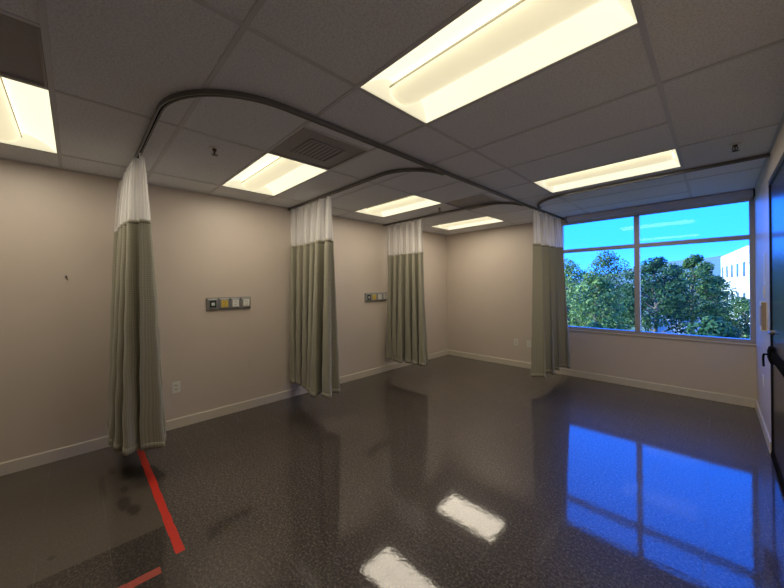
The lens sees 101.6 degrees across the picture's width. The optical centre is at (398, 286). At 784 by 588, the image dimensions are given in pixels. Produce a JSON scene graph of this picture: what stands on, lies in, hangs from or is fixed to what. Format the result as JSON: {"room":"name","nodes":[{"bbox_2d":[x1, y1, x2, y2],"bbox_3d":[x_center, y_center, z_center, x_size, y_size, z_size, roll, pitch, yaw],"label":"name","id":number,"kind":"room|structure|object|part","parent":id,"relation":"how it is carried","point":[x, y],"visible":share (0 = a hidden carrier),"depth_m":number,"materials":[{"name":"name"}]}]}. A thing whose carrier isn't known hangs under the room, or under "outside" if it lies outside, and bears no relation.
{"room":"hospital room","nodes":[
{"label":"hospital room","id":0,"kind":"room"},
{"bbox_2d":[0,159,447,462],"bbox_3d":[-2.088,0.116,4.152,0.150,2.954,9.192,-1,0,45],"label":"wall","id":1,"kind":"structure","parent":0,"point":[55,223],"depth_m":3.57,"materials":[{"name":"beige paint"}]},
{"bbox_2d":[172,381,179,392],"bbox_3d":[-2.507,1.140,3.603,0.010,0.122,0.078,-1,0,45],"label":"wall outlet","id":2,"kind":"object","parent":1,"relation":"attached to","point":[175,385],"visible":1,"depth_m":3.60,"materials":[{"name":"white plastic"}]},
{"bbox_2d":[0,350,447,475],"bbox_3d":[-2.013,1.538,4.096,0.013,0.108,8.892,-1,0,45],"label":"baseboard","id":3,"kind":"structure","parent":1,"relation":"attached to","point":[31,461],"depth_m":3.68,"materials":[{"name":"beige plastic"}]},
{"bbox_2d":[206,297,250,310],"bbox_3d":[-2.107,0.214,3.989,0.051,0.152,0.512,-1,0,45],"label":"panel","id":4,"kind":"object","parent":1,"relation":"attached to","point":[222,303],"visible":1,"depth_m":3.97,"materials":[{"name":"grey paint"}]},
{"bbox_2d":[207,298,217,309],"bbox_3d":[-2.237,0.216,3.847,0.035,0.140,0.120,-1,0,45],"label":"outlet","id":5,"kind":"object","parent":4,"relation":"attached to","point":[212,303],"depth_m":3.84,"materials":[{"name":"white plastic"}]},
{"bbox_2d":[219,298,228,308],"bbox_3d":[-2.151,0.215,3.941,0.024,0.140,0.120,-1,0,45],"label":"outlet","id":6,"kind":"object","parent":4,"relation":"attached to","point":[223,302],"depth_m":3.93,"materials":[{"name":"yellow plastic"}]},
{"bbox_2d":[230,297,239,308],"bbox_3d":[-2.060,0.214,4.032,0.024,0.140,0.120,-1,0,45],"label":"outlet","id":7,"kind":"object","parent":4,"relation":"attached to","point":[234,301],"depth_m":4.02,"materials":[{"name":"white plastic"}]},
{"bbox_2d":[241,297,249,307],"bbox_3d":[-1.970,0.212,4.123,0.024,0.140,0.120,-1,0,45],"label":"outlet","id":8,"kind":"object","parent":4,"relation":"attached to","point":[245,301],"depth_m":4.11,"materials":[{"name":"white plastic"}]},
{"bbox_2d":[365,292,386,301],"bbox_3d":[-0.395,0.194,5.719,0.051,0.152,0.512,-1,0,45],"label":"panel","id":9,"kind":"object","parent":1,"relation":"attached to","point":[369,297],"visible":1,"depth_m":5.70,"materials":[{"name":"grey paint"}]},
{"bbox_2d":[365,293,370,300],"bbox_3d":[-0.525,0.196,5.577,0.035,0.140,0.120,-1,0,45],"label":"outlet","id":10,"kind":"object","parent":9,"relation":"attached to","point":[367,295],"depth_m":5.56,"materials":[{"name":"white plastic"}]},
{"bbox_2d":[371,293,375,300],"bbox_3d":[-0.439,0.195,5.671,0.024,0.140,0.120,-1,0,45],"label":"outlet","id":11,"kind":"object","parent":9,"relation":"attached to","point":[373,295],"depth_m":5.65,"materials":[{"name":"yellow plastic"}]},
{"bbox_2d":[376,293,381,300],"bbox_3d":[-0.348,0.193,5.763,0.024,0.140,0.120,-1,0,45],"label":"outlet","id":12,"kind":"object","parent":9,"relation":"attached to","point":[378,295],"depth_m":5.74,"materials":[{"name":"white plastic"}]},
{"bbox_2d":[382,293,386,300],"bbox_3d":[-0.258,0.192,5.854,0.024,0.140,0.120,-1,0,45],"label":"outlet","id":13,"kind":"object","parent":9,"relation":"attached to","point":[384,295],"depth_m":5.84,"materials":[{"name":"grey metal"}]},
{"bbox_2d":[0,355,783,587],"bbox_3d":[-0.396,1.673,2.407,4.985,0.200,9.062,-1,0,45],"label":"floor","id":14,"kind":"structure","parent":0,"point":[451,471],"depth_m":2.40,"materials":[{"name":"plastic"}]},
{"bbox_2d":[118,567,161,587],"bbox_3d":[-1.859,1.593,1.256,0.062,0.001,1.500,-1,0,45],"label":"tape","id":15,"kind":"object","parent":14,"relation":"on","point":[155,572],"visible":1,"depth_m":1.73,"materials":[{"name":"red plastic"}]},
{"bbox_2d":[137,449,184,553],"bbox_3d":[-1.923,1.592,2.523,1.752,0.001,0.053,-1,0,45],"label":"tape","id":16,"kind":"object","parent":14,"relation":"on","point":[178,547],"visible":0.96,"depth_m":2.31,"materials":[{"name":"red plastic"}]},
{"bbox_2d":[0,0,783,234],"bbox_3d":[-0.386,-1.131,2.450,4.685,0.001,8.892,-1,0,45],"label":"ceiling","id":17,"kind":"structure","parent":0,"point":[129,55],"depth_m":1.97,"materials":[{"name":"tile"}]},
{"bbox_2d":[0,13,47,87],"bbox_3d":[-1.959,-1.116,1.376,0.582,0.024,0.582,-1,0,45],"label":"ceiling vent","id":18,"kind":"object","parent":17,"relation":"in","point":[21,47],"visible":0.83,"depth_m":1.53,"materials":[{"name":"grey metal"}]},
{"bbox_2d":[0,77,56,152],"bbox_3d":[-2.609,-1.153,2.019,1.199,0.103,0.590,-1,0,45],"label":"recessed light","id":19,"kind":"object","parent":17,"relation":"in","point":[26,120],"visible":0.85,"depth_m":2.17,"materials":[{"name":"white"}]},
{"bbox_2d":[0,77,21,140],"bbox_3d":[-2.609,-1.134,2.019,1.121,0.066,0.218,-1,0,45],"label":"diffuser","id":20,"kind":"object","parent":19,"relation":"on","point":[10,118],"depth_m":2.16,"materials":[{"name":"beige plastic"}]},
{"bbox_3d":[-3.006,-1.143,2.411,0.075,0.093,0.582,-1,0,45],"label":"plate","id":21,"kind":"part","parent":19,"relation":"part of","materials":[{"name":"white"}]},
{"bbox_2d":[209,146,219,155],"bbox_3d":[-1.493,-1.095,2.591,0.080,0.068,0.080,-1,0,45],"label":"sprinkler head","id":22,"kind":"object","parent":17,"relation":"attached to","point":[212,148],"visible":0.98,"depth_m":2.58},
{"bbox_2d":[222,153,326,195],"bbox_3d":[-1.323,-1.171,3.319,1.199,0.103,0.590,-1,0,45],"label":"recessed light","id":23,"kind":"object","parent":17,"relation":"in","point":[271,174],"visible":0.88,"depth_m":3.35,"materials":[{"name":"white plastic"}]},
{"bbox_3d":[-1.719,-1.161,3.711,0.075,0.093,0.582,-1,0,45],"label":"plate","id":24,"kind":"part","parent":23,"relation":"part of","materials":[{"name":"white plastic"}]},
{"bbox_2d":[241,157,302,189],"bbox_3d":[-1.323,-1.152,3.319,1.121,0.066,0.218,-1,0,45],"label":"diffuser","id":25,"kind":"object","parent":23,"relation":"on","point":[274,168],"depth_m":3.24,"materials":[{"name":"beige plastic"}]},
{"bbox_2d":[269,128,367,169],"bbox_3d":[-0.672,-1.133,2.676,0.582,0.024,0.582,-1,0,45],"label":"ceiling vent","id":26,"kind":"object","parent":17,"relation":"in","point":[308,146],"visible":0.87,"depth_m":2.65,"materials":[{"name":"grey metal"}]},
{"bbox_2d":[129,89,564,219],"bbox_3d":[0.373,-1.123,3.458,6.106,0.029,2.076,-1,0,-21],"label":"track","id":27,"kind":"object","parent":17,"relation":"attached to","point":[164,103],"visible":0.84,"depth_m":2.14,"materials":[{"name":"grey metal"}]},
{"bbox_2d":[107,153,165,455],"bbox_3d":[-2.407,0.128,2.936,1.107,2.404,0.422,-1,0,45],"label":"privacy curtain","id":28,"kind":"object","parent":27,"relation":"hanging from","point":[136,416],"visible":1,"depth_m":2.61,"materials":[{"name":"green fabric"}]},
{"bbox_3d":[-2.423,-0.793,2.922,0.947,0.522,0.223,-1,0,45],"label":"net panel","id":29,"kind":"part","parent":28,"relation":"part of","materials":[{"name":"white fabric"}]},
{"bbox_2d":[531,209,569,378],"bbox_3d":[2.400,0.101,5.058,0.348,2.474,1.141,-1,0,45],"label":"privacy curtain","id":30,"kind":"object","parent":27,"relation":"hanging from","point":[550,351],"visible":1,"depth_m":4.90,"materials":[{"name":"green fabric"}]},
{"bbox_3d":[2.381,-0.870,5.062,1.091,0.492,0.166,-1,0,-43],"label":"net panel","id":31,"kind":"part","parent":30,"relation":"part of","materials":[{"name":"white fabric"}]},
{"bbox_2d":[288,168,443,210],"bbox_3d":[-0.655,-1.110,3.745,2.465,0.029,0.376,-1,0,35],"label":"track","id":32,"kind":"object","parent":17,"relation":"attached to","point":[379,175],"visible":0.94,"depth_m":3.32,"materials":[{"name":"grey metal"}]},
{"bbox_2d":[289,194,339,398],"bbox_3d":[-1.155,0.111,4.195,0.332,2.404,1.168,-1,0,-39],"label":"privacy curtain","id":33,"kind":"object","parent":32,"relation":"hanging from","point":[313,336],"visible":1,"depth_m":3.97,"materials":[{"name":"green fabric"}]},
{"bbox_3d":[-1.165,-0.810,4.188,0.187,0.522,1.048,-1,0,-44],"label":"net panel","id":34,"kind":"part","parent":33,"relation":"part of","materials":[{"name":"white fabric"}]},
{"bbox_2d":[0,0,783,234],"bbox_3d":[-0.386,-1.130,2.450,4.685,0.006,8.892,-1,0,45],"label":"grid","id":35,"kind":"object","parent":17,"relation":"attached to","point":[41,4],"visible":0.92,"depth_m":2.02,"materials":[{"name":"grey metal"}]},
{"bbox_2d":[355,195,439,216],"bbox_3d":[-0.037,-1.188,4.619,1.199,0.103,0.590,-1,0,45],"label":"recessed light","id":36,"kind":"object","parent":17,"relation":"in","point":[413,202],"visible":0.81,"depth_m":4.67,"materials":[{"name":"white plastic"}]},
{"bbox_3d":[-0.433,-1.178,5.011,0.075,0.093,0.582,-1,0,45],"label":"plate","id":37,"kind":"part","parent":36,"relation":"part of","materials":[{"name":"white plastic"}]},
{"bbox_2d":[366,195,427,213],"bbox_3d":[-0.036,-1.169,4.619,1.121,0.066,0.218,-1,0,45],"label":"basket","id":38,"kind":"object","parent":36,"relation":"on","point":[412,199],"depth_m":4.55,"materials":[{"name":"beige plastic"}]},
{"bbox_2d":[383,202,522,225],"bbox_3d":[0.639,-1.128,5.053,2.465,0.029,0.376,-1,0,35],"label":"track","id":39,"kind":"object","parent":17,"relation":"attached to","point":[493,203],"visible":0.97,"depth_m":4.72,"materials":[{"name":"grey metal"}]},
{"bbox_2d":[386,218,427,366],"bbox_3d":[0.095,0.094,5.529,1.002,2.404,0.307,-1,0,45],"label":"privacy curtain","id":40,"kind":"object","parent":39,"relation":"hanging from","point":[406,336],"visible":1,"depth_m":5.42,"materials":[{"name":"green fabric"}]},
{"bbox_3d":[0.085,-0.817,5.536,0.863,0.542,0.158,-1,0,45],"label":"net panel","id":41,"kind":"part","parent":40,"relation":"part of","materials":[{"name":"white fabric"}]},
{"bbox_2d":[432,216,501,229],"bbox_3d":[1.250,-1.206,5.919,1.199,0.103,0.590,-1,0,45],"label":"recessed light","id":42,"kind":"object","parent":17,"relation":"in","point":[484,220],"visible":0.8,"depth_m":5.98,"materials":[{"name":"white plastic"}]},
{"bbox_2d":[445,194,500,209],"bbox_3d":[1.043,-1.157,4.409,0.582,0.024,0.582,-1,0,45],"label":"ceiling vent","id":43,"kind":"object","parent":17,"relation":"in","point":[480,199],"visible":0.57,"depth_m":4.37,"materials":[{"name":"grey metal"}]},
{"bbox_2d":[361,0,637,122],"bbox_3d":[0.410,-1.190,1.604,1.199,0.103,0.590,-1,0,45],"label":"recessed light","id":44,"kind":"object","parent":17,"relation":"in","point":[495,44],"visible":0.94,"depth_m":1.59,"materials":[{"name":"white"}]},
{"bbox_3d":[0.014,-1.181,1.996,0.075,0.093,0.582,-1,0,45],"label":"plate","id":45,"kind":"part","parent":44,"relation":"part of","materials":[{"name":"white"}]},
{"bbox_2d":[389,0,600,104],"bbox_3d":[0.410,-1.172,1.604,1.121,0.066,0.218,-1,0,45],"label":"basket","id":46,"kind":"object","parent":44,"relation":"on","point":[525,20],"depth_m":1.54,"materials":[{"name":"beige plastic"}]},
{"bbox_3d":[0.807,-1.190,1.211,0.075,0.093,0.582,-1,0,45],"label":"plate","id":47,"kind":"part","parent":44,"relation":"part of","materials":[{"name":"white"}]},
{"bbox_2d":[534,149,679,192],"bbox_3d":[2.125,-1.214,3.337,1.199,0.103,0.590,-1,0,45],"label":"recessed light","id":48,"kind":"object","parent":17,"relation":"in","point":[669,159],"visible":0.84,"depth_m":3.33,"materials":[{"name":"white"}]},
{"bbox_3d":[1.729,-1.204,3.729,0.075,0.093,0.582,-1,0,45],"label":"plate","id":49,"kind":"part","parent":48,"relation":"part of","materials":[{"name":"white plastic"}]},
{"bbox_3d":[2.522,-1.214,2.944,0.075,0.093,0.582,-1,0,45],"label":"plate","id":50,"kind":"part","parent":48,"relation":"part of","materials":[{"name":"white"}]},
{"bbox_2d":[537,153,769,208],"bbox_3d":[2.516,-1.150,3.656,0.402,0.029,2.237,-1,0,-33],"label":"track","id":51,"kind":"object","parent":17,"relation":"attached to","point":[766,155],"visible":1,"depth_m":3.33,"materials":[{"name":"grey metal"}]},
{"bbox_2d":[729,142,740,151],"bbox_3d":[2.777,-1.148,2.640,0.080,0.068,0.080,-1,0,45],"label":"sprinkler head","id":52,"kind":"object","parent":17,"relation":"attached to","point":[734,145],"visible":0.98,"depth_m":2.63},
{"bbox_2d":[439,216,494,227],"bbox_3d":[1.250,-1.184,5.919,1.121,0.060,0.210,-1,0,45],"label":"diffuser","id":53,"kind":"object","parent":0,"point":[483,218],"depth_m":5.84,"materials":[{"name":"beige plastic"}]},
{"bbox_2d":[446,218,756,398],"bbox_3d":[2.863,0.052,5.612,4.835,2.954,0.150,-1,0,45],"label":"wall","id":54,"kind":"structure","parent":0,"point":[490,282],"depth_m":6.00,"materials":[{"name":"beige paint"}]},
{"bbox_2d":[448,350,754,407],"bbox_3d":[2.770,1.476,5.608,4.659,0.108,0.013,-1,0,45],"label":"baseboard","id":55,"kind":"structure","parent":54,"relation":"attached to","point":[743,401],"depth_m":4.82,"materials":[{"name":"beige plastic"}]},
{"bbox_2d":[559,197,755,343],"bbox_3d":[3.633,-0.195,4.779,2.265,1.850,0.086,-1,0,45],"label":"window","id":56,"kind":"structure","parent":54,"relation":"attached to","point":[637,245],"depth_m":4.54,"materials":[{"name":"grey metal"}]},
{"bbox_2d":[566,189,754,224],"bbox_3d":[3.605,-1.114,4.671,2.131,0.131,0.095,-1,0,45],"label":"roller shade","id":57,"kind":"object","parent":56,"relation":"attached to","point":[745,195],"visible":1,"depth_m":4.48,"materials":[{"name":"fabric"}]},
{"bbox_2d":[754,122,783,437],"bbox_3d":[1.401,0.075,0.804,0.150,2.954,9.042,-1,0,45],"label":"wall","id":58,"kind":"structure","parent":0,"point":[761,189],"depth_m":3.27,"materials":[{"name":"paint"}]},
{"bbox_2d":[568,329,755,345],"bbox_3d":[3.614,0.740,4.757,2.275,0.018,0.022,-1,0,45],"label":"sill","id":59,"kind":"structure","parent":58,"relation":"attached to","point":[568,329],"depth_m":4.53,"materials":[{"name":"grey metal"}]},
{"bbox_2d":[755,399,770,452],"bbox_3d":[3.913,1.464,3.442,0.013,0.108,1.485,-1,0,45],"label":"baseboard","id":60,"kind":"structure","parent":58,"relation":"attached to","point":[763,425],"depth_m":3.29,"materials":[{"name":"beige plastic"}]},
{"bbox_2d":[759,301,766,330],"bbox_3d":[3.595,0.292,3.150,0.046,0.284,0.140,-1,0,45],"label":"holder","id":61,"kind":"object","parent":58,"relation":"attached to","point":[762,304],"visible":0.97,"depth_m":3.11,"materials":[{"name":"white plastic"}]},
{"bbox_2d":[763,253,765,283],"bbox_3d":[3.664,-0.174,3.203,0.004,0.310,0.220,-1,0,45],"label":"sign holder","id":62,"kind":"object","parent":58,"relation":"attached to","point":[764,254],"visible":1,"depth_m":3.18,"materials":[{"name":"white plastic"}]},
{"bbox_2d":[762,153,783,494],"bbox_3d":[3.028,0.295,2.511,0.182,2.470,0.994,-1,0,45],"label":"door","id":63,"kind":"structure","parent":58,"relation":"in","point":[775,351],"depth_m":2.62,"materials":[{"name":"black metal"}]},
{"bbox_3d":[3.254,0.656,2.842,0.032,0.123,0.048,-1,0,45],"label":"lever","id":64,"kind":"part","parent":63,"relation":"part of","materials":[{"name":"black plastic"}]},
{"bbox_3d":[3.048,0.295,2.492,0.126,2.470,0.994,-1,0,45],"label":"frame","id":65,"kind":"part","parent":63,"relation":"part of","materials":[{"name":"grey metal"}]},
{"bbox_3d":[3.026,0.313,2.513,0.044,2.410,0.896,-1,0,45],"label":"panel","id":66,"kind":"part","parent":63,"relation":"part of","materials":[{"name":"brown wood"}]},
{"label":"outside","id":67,"kind":"structure","parent":0,"visible":0},
{"bbox_2d":[569,289,744,336],"bbox_3d":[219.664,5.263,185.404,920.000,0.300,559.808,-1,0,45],"label":"ground","id":68,"kind":"structure","parent":67,"point":[642,329],"depth_m":89.62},
{"bbox_2d":[566,282,579,325],"bbox_3d":[15.703,3.309,31.205,4.312,9.076,4.046,-1,0,38],"label":"tree","id":69,"kind":"object","parent":68,"relation":"on","point":[573,282],"visible":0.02,"depth_m":30.45,"materials":[{"name":"green plant"}]},
{"bbox_2d":[564,258,598,326],"bbox_3d":[12.999,2.855,24.692,4.410,10.061,4.775,-1,0,-5],"label":"tree","id":70,"kind":"object","parent":68,"relation":"on","point":[569,268],"visible":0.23,"depth_m":24.03,"materials":[{"name":"green plant"}]},
{"bbox_2d":[586,322,604,327],"bbox_3d":[9.107,4.801,14.532,3.122,6.290,2.781,-1,0,45],"label":"bush","id":71,"kind":"object","parent":68,"relation":"on","point":[593,325],"visible":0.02,"depth_m":14.53,"materials":[{"name":"green plant"}]},
{"bbox_2d":[566,270,628,329],"bbox_3d":[11.383,3.482,18.324,3.447,8.866,3.866,-1,0,-4],"label":"tree","id":72,"kind":"object","parent":68,"relation":"on","point":[595,280],"visible":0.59,"depth_m":18.01,"materials":[{"name":"green plant"}]},
{"bbox_2d":[586,278,633,329],"bbox_3d":[20.720,3.395,31.795,5.018,8.777,5.046,-1,0,45],"label":"tree","id":73,"kind":"object","parent":68,"relation":"on","point":[602,278],"visible":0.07,"depth_m":31.10,"materials":[{"name":"green plant"}]},
{"bbox_2d":[580,250,641,330],"bbox_3d":[17.712,2.396,27.058,5.060,10.856,5.311,-1,0,45],"label":"tree","id":74,"kind":"object","parent":68,"relation":"on","point":[608,259],"visible":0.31,"depth_m":26.58,"materials":[{"name":"green plant"}]},
{"bbox_2d":[572,255,723,287],"bbox_3d":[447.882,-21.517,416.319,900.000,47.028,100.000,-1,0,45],"label":"hill","id":75,"kind":"structure","parent":68,"relation":"on","point":[716,260],"depth_m":461.78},
{"bbox_2d":[620,256,693,333],"bbox_3d":[15.796,3.011,19.735,3.781,9.697,3.803,-1,0,45],"label":"tree","id":76,"kind":"object","parent":68,"relation":"on","point":[657,264],"visible":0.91,"depth_m":19.24,"materials":[{"name":"green plant"}]},
{"bbox_2d":[641,282,689,331],"bbox_3d":[25.685,3.538,30.575,4.404,8.360,4.355,-1,0,45],"label":"tree","id":77,"kind":"object","parent":68,"relation":"on","point":[647,329],"visible":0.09,"depth_m":30.85,"materials":[{"name":"green plant"}]},
{"bbox_2d":[651,316,702,334],"bbox_3d":[21.965,5.069,24.951,3.600,5.400,0.400,-1,0,45],"label":"wall","id":78,"kind":"structure","parent":68,"relation":"on","point":[663,328],"depth_m":25.27,"materials":[{"name":"concrete"}]},
{"bbox_2d":[658,254,731,331],"bbox_3d":[19.436,2.844,21.071,3.576,9.930,3.625,-1,0,45],"label":"tree","id":79,"kind":"object","parent":68,"relation":"on","point":[706,287],"visible":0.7,"depth_m":20.31,"materials":[{"name":"green plant"}]},
{"bbox_2d":[685,314,744,338],"bbox_3d":[13.515,4.543,13.572,2.757,6.704,3.147,-1,0,45],"label":"bush","id":80,"kind":"object","parent":68,"relation":"on","point":[710,326],"visible":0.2,"depth_m":13.35,"materials":[{"name":"green plant"}]},
{"bbox_2d":[690,276,741,322],"bbox_3d":[31.139,3.276,31.345,4.334,8.758,4.709,-1,0,45],"label":"tree","id":81,"kind":"object","parent":68,"relation":"on","point":[732,296],"visible":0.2,"depth_m":30.38,"materials":[{"name":"green plant"}]},
{"bbox_2d":[721,245,749,324],"bbox_3d":[68.894,-0.015,41.859,36.908,14.350,77.485,-1,0,45],"label":"office building","id":82,"kind":"structure","parent":68,"relation":"on","point":[735,264],"depth_m":62.46,"materials":[{"name":"white paint"}]},
{"bbox_2d":[722,297,749,338],"bbox_3d":[27.235,4.274,25.328,4.182,6.873,4.565,-1,0,45],"label":"tree","id":83,"kind":"object","parent":68,"relation":"on","point":[744,305],"visible":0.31,"depth_m":25.08,"materials":[{"name":"green plant"}]}
]}

